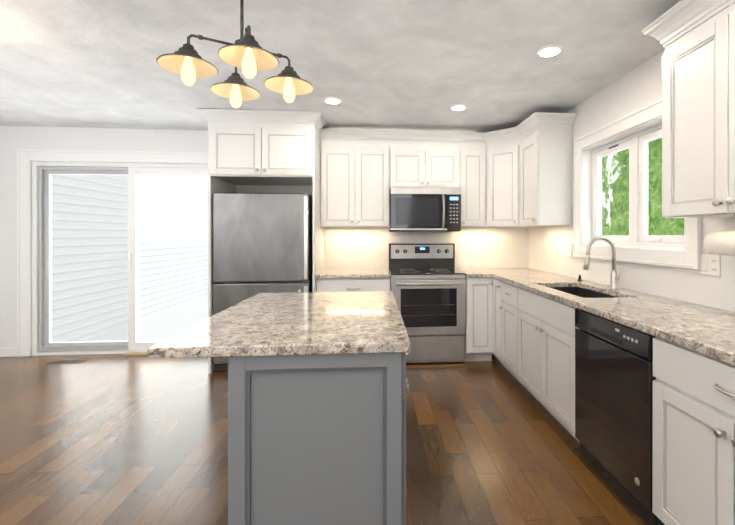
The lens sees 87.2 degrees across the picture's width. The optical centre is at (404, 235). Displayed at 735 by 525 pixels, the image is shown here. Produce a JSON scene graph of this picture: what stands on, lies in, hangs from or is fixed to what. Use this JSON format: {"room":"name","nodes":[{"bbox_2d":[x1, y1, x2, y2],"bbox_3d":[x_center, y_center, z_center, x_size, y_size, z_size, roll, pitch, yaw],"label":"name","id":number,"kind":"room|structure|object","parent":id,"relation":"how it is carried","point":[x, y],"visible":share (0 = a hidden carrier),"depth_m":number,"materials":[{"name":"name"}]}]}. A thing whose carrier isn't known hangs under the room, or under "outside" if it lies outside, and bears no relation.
{"room":"kitchen","nodes":[
{"label":"kitchen","id":0,"kind":"room"},
{"bbox_2d":[52,174,207,341],"bbox_3d":[-1.037,-0.653,6.748,6.850,4.500,4.410,0,0,-4],"label":"facade","id":1,"kind":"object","parent":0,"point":[191,264],"depth_m":5.80,"materials":[{"name":"grey plastic"}]},
{"bbox_2d":[0,126,527,355],"bbox_3d":[-1.680,0.064,4.391,6.600,2.470,0.150,0,0,-4],"label":"wall","id":2,"kind":"structure","parent":0,"point":[352,247],"depth_m":4.24,"materials":[{"name":"white paint"}]},
{"bbox_2d":[0,348,16,356],"bbox_3d":[-4.463,1.252,4.089,0.642,0.095,0.019,0,0,-4],"label":"baseboard","id":3,"kind":"structure","parent":2,"relation":"attached to","point":[8,352],"depth_m":4.09,"materials":[{"name":"white wood"}]},
{"bbox_2d":[17,149,207,356],"bbox_3d":[-3.023,0.191,4.236,2.252,2.217,0.200,0,0,-4],"label":"sliding door","id":4,"kind":"structure","parent":2,"relation":"attached to","point":[42,264],"depth_m":4.21,"materials":[{"name":"white plastic"}]},
{"bbox_2d":[320,143,389,226],"bbox_3d":[-0.539,-0.534,4.217,0.731,0.883,0.368,0,0,-4],"label":"upper cabinet","id":5,"kind":"object","parent":2,"relation":"attached to","point":[354,185],"visible":1,"depth_m":4.07,"materials":[{"name":"white wood"}]},
{"bbox_2d":[390,144,458,186],"bbox_3d":[0.203,-0.744,4.275,0.754,0.463,0.368,0,0,-4],"label":"upper cabinet","id":6,"kind":"object","parent":2,"relation":"attached to","point":[424,165],"visible":0.81,"depth_m":4.13,"materials":[{"name":"white wood"}]},
{"bbox_2d":[389,187,460,231],"bbox_3d":[0.208,-0.274,4.223,0.746,0.465,0.474,0,0,-4],"label":"microwave","id":7,"kind":"object","parent":6,"relation":"attached to","point":[425,209],"visible":1,"depth_m":4.04,"materials":[{"name":"black"}]},
{"bbox_2d":[459,146,485,226],"bbox_3d":[0.726,-0.534,4.316,0.290,0.883,0.368,0,0,-4],"label":"upper cabinet","id":8,"kind":"object","parent":2,"relation":"attached to","point":[472,172],"visible":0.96,"depth_m":4.17,"materials":[{"name":"white wood"}]},
{"bbox_2d":[486,140,547,226],"bbox_3d":[1.184,-0.534,4.231,0.607,0.883,0.609,0,0,-4],"label":"upper cabinet","id":9,"kind":"object","parent":2,"relation":"attached to","point":[502,184],"visible":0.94,"depth_m":4.05,"materials":[{"name":"white wood"}]},
{"bbox_2d":[320,112,576,145],"bbox_3d":[0.328,-1.038,3.760,2.388,0.124,0.782,0,0,-4],"label":"crown molding","id":10,"kind":"structure","parent":9,"relation":"attached to","point":[532,123],"depth_m":4.06,"materials":[{"name":"white wood"}]},
{"bbox_2d":[0,354,646,524],"bbox_3d":[-1.432,1.332,1.217,6.600,0.060,6.520,0,0,-4],"label":"floor","id":11,"kind":"structure","parent":0,"point":[107,439],"depth_m":2.33,"materials":[{"name":"brown wood"}]},
{"bbox_2d":[47,359,87,363],"bbox_3d":[-3.461,1.298,3.942,0.320,0.004,0.110,0,0,-4],"label":"floor vent","id":12,"kind":"object","parent":11,"relation":"in","point":[65,361],"visible":1,"depth_m":3.94,"materials":[{"name":"brown"}]},
{"bbox_2d":[197,109,325,373],"bbox_3d":[-1.381,0.068,3.953,1.129,2.464,0.764,0,0,-4],"label":"tall cabinet","id":13,"kind":"object","parent":11,"relation":"on","point":[261,151],"visible":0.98,"depth_m":3.64,"materials":[{"name":"white wood"}]},
{"bbox_2d":[213,193,312,370],"bbox_3d":[-1.394,0.447,3.959,0.900,1.705,0.697,0,0,-4],"label":"refrigerator","id":14,"kind":"object","parent":11,"relation":"on","point":[262,242],"visible":0.62,"depth_m":3.66,"materials":[{"name":"silver metal"}]},
{"bbox_2d":[228,352,408,524],"bbox_3d":[-0.343,0.863,1.999,0.678,0.876,1.236,0,0,-4],"label":"kitchen island","id":15,"kind":"object","parent":11,"relation":"on","point":[316,439],"visible":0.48,"depth_m":1.40,"materials":[{"name":"grey wood"}]},
{"bbox_2d":[147,291,410,358],"bbox_3d":[-0.483,0.406,1.988,0.912,0.038,1.270,0,0,-4],"label":"island countertop","id":16,"kind":"structure","parent":15,"relation":"on","point":[292,323],"depth_m":1.58,"materials":[{"name":"stone"}]},
{"bbox_2d":[316,278,389,291],"bbox_3d":[-0.529,0.862,4.071,0.727,0.876,0.662,0,0,-4],"label":"base cabinet","id":17,"kind":"object","parent":11,"relation":"on","point":[356,285],"visible":0.12,"depth_m":3.78,"materials":[{"name":"white wood"}]},
{"bbox_2d":[316,269,390,278],"bbox_3d":[-0.529,0.405,4.080,0.729,0.038,0.645,0,0,-4],"label":"countertop","id":18,"kind":"structure","parent":17,"relation":"on","point":[326,273],"depth_m":3.88,"materials":[{"name":"stone"}]},
{"bbox_2d":[389,243,465,362],"bbox_3d":[0.217,0.697,4.117,0.758,1.205,0.670,0,0,-4],"label":"range","id":19,"kind":"object","parent":11,"relation":"on","point":[428,284],"visible":0.96,"depth_m":3.86,"materials":[{"name":"silver metal"}]},
{"bbox_2d":[465,277,500,362],"bbox_3d":[1.044,0.862,4.196,0.893,0.876,0.660,0,0,-4],"label":"base cabinet","id":20,"kind":"object","parent":11,"relation":"on","point":[479,323],"visible":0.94,"depth_m":3.88,"materials":[{"name":"white wood"}]},
{"bbox_2d":[455,268,487,277],"bbox_3d":[0.719,0.404,4.176,0.247,0.038,0.647,0,0,-4],"label":"countertop","id":21,"kind":"structure","parent":20,"relation":"on","point":[470,272],"depth_m":4.09,"materials":[{"name":"stone"}]},
{"bbox_2d":[493,279,510,372],"bbox_3d":[1.194,0.862,3.772,0.660,0.876,0.273,0,0,-4],"label":"base cabinet","id":22,"kind":"object","parent":11,"relation":"on","point":[497,318],"visible":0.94,"depth_m":3.76,"materials":[{"name":"white wood"}]},
{"bbox_2d":[499,282,527,389],"bbox_3d":[1.219,0.862,3.433,0.662,0.876,0.399,0,0,-4],"label":"base cabinet","id":23,"kind":"object","parent":11,"relation":"on","point":[510,308],"visible":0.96,"depth_m":3.40,"materials":[{"name":"white wood"}]},
{"bbox_2d":[518,288,579,442],"bbox_3d":[1.272,0.863,2.767,0.660,0.876,0.928,0,0,-4],"label":"base cabinet","id":24,"kind":"object","parent":11,"relation":"on","point":[546,351],"visible":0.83,"depth_m":2.64,"materials":[{"name":"white wood"}]},
{"bbox_2d":[488,268,734,364],"bbox_3d":[1.282,0.406,2.716,0.648,0.038,3.647,0,0,-4],"label":"countertop","id":25,"kind":"structure","parent":24,"relation":"on","point":[707,330],"depth_m":1.97,"materials":[{"name":"stone"}]},
{"bbox_2d":[549,287,617,297],"bbox_3d":[1.265,0.533,2.766,0.394,0.215,0.774,0,0,-4],"label":"sink","id":26,"kind":"object","parent":25,"relation":"in","point":[582,292],"visible":0.02,"depth_m":3.07,"materials":[{"name":"grey metal"}]},
{"bbox_2d":[583,236,621,288],"bbox_3d":[1.419,0.197,2.757,0.266,0.380,0.109,0,0,-4],"label":"faucet","id":27,"kind":"object","parent":25,"relation":"on","point":[614,277],"visible":1,"depth_m":2.77,"materials":[{"name":"silver metal"}]},
{"bbox_2d":[575,308,664,524],"bbox_3d":[1.321,0.865,1.990,0.590,0.872,0.619,0,0,-4],"label":"dishwasher","id":28,"kind":"object","parent":11,"relation":"on","point":[614,377],"visible":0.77,"depth_m":1.88,"materials":[{"name":"black metal"}]},
{"bbox_2d":[652,337,734,524],"bbox_3d":[1.386,0.864,1.298,0.662,0.876,0.760,0,0,-4],"label":"base cabinet","id":29,"kind":"object","parent":11,"relation":"on","point":[693,473],"visible":0.98,"depth_m":1.45,"materials":[{"name":"white wood"}]},
{"bbox_2d":[0,0,734,132],"bbox_3d":[-1.432,-1.208,1.215,6.600,0.080,6.520,0,0,-4],"label":"ceiling","id":30,"kind":"structure","parent":0,"point":[402,65],"depth_m":2.52,"materials":[{"name":"white paint"}]},
{"bbox_2d":[156,0,313,107],"bbox_3d":[-0.686,-0.879,1.615,0.490,0.575,0.490,0,0,15],"label":"chandelier","id":31,"kind":"object","parent":30,"relation":"hanging from","point":[247,54],"visible":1,"depth_m":1.55,"materials":[{"name":"brown metal"}]},
{"bbox_2d":[323,96,341,103],"bbox_3d":[-0.623,-1.161,3.314,0.164,0.016,0.164,0,0,-4],"label":"recessed light","id":32,"kind":"object","parent":30,"relation":"in","point":[332,100],"visible":1,"depth_m":3.29,"materials":[{"name":"white plastic"}]},
{"bbox_2d":[449,104,467,110],"bbox_3d":[0.486,-1.161,3.491,0.164,0.016,0.164,0,0,-4],"label":"recessed light","id":33,"kind":"object","parent":30,"relation":"in","point":[457,107],"visible":1,"depth_m":3.47,"materials":[{"name":"white plastic"}]},
{"bbox_2d":[536,44,562,56],"bbox_3d":[0.911,-1.160,2.421,0.164,0.016,0.164,0,0,-4],"label":"recessed light","id":34,"kind":"object","parent":30,"relation":"in","point":[549,50],"visible":0.98,"depth_m":2.40,"materials":[{"name":"white plastic"}]},
{"bbox_2d":[528,50,734,311],"bbox_3d":[1.783,0.067,1.477,0.150,2.470,6.180,0,0,-4],"label":"wall","id":35,"kind":"structure","parent":0,"point":[637,88],"depth_m":2.72,"materials":[{"name":"white paint"}]},
{"bbox_2d":[520,129,572,225],"bbox_3d":[1.344,-0.534,3.728,0.368,0.883,0.414,0,0,-4],"label":"upper cabinet","id":36,"kind":"object","parent":35,"relation":"attached to","point":[546,169],"visible":1,"depth_m":3.53,"materials":[{"name":"white wood"}]},
{"bbox_2d":[565,243,571,256],"bbox_3d":[1.537,0.135,3.605,0.008,0.123,0.125,0,0,-4],"label":"light switch","id":37,"kind":"object","parent":35,"relation":"attached to","point":[568,249],"visible":1,"depth_m":3.60,"materials":[{"name":"white plastic"}]},
{"bbox_2d":[573,98,700,269],"bbox_3d":[1.661,-0.334,2.817,0.173,1.050,1.350,0,0,-4],"label":"window","id":38,"kind":"structure","parent":35,"relation":"in","point":[688,256],"depth_m":2.83,"materials":[{"name":"white wood"}]},
{"bbox_2d":[641,0,734,217],"bbox_3d":[1.498,-0.594,1.625,0.388,1.008,0.906,0,0,-4],"label":"upper cabinet","id":39,"kind":"object","parent":35,"relation":"attached to","point":[698,120],"visible":1,"depth_m":1.77,"materials":[{"name":"white wood"}]},
{"bbox_2d":[701,253,720,277],"bbox_3d":[1.655,0.161,2.084,0.008,0.123,0.123,0,0,-4],"label":"electrical outlet","id":40,"kind":"object","parent":35,"relation":"attached to","point":[710,264],"visible":1,"depth_m":2.07,"materials":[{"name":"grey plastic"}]},
{"bbox_2d":[704,231,734,254],"bbox_3d":[1.611,0.040,1.821,0.136,0.117,0.385,0,0,-4],"label":"paper towel roll","id":41,"kind":"object","parent":35,"relation":"attached to","point":[721,243],"visible":1,"depth_m":1.89,"materials":[{"name":"white paper"}]},
{"label":"outside","id":42,"kind":"structure","parent":0,"visible":0},
{"bbox_2d":[84,296,207,340],"bbox_3d":[-0.935,1.422,6.657,6.640,0.150,4.190,0,0,-4],"label":"deck","id":43,"kind":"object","parent":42,"point":[192,317],"depth_m":5.87,"materials":[{"name":"grey"}]},
{"bbox_2d":[602,137,683,234],"bbox_3d":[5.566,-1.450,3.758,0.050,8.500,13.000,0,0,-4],"label":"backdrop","id":44,"kind":"structure","parent":42,"point":[666,223],"depth_m":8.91,"materials":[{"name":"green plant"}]}
]}

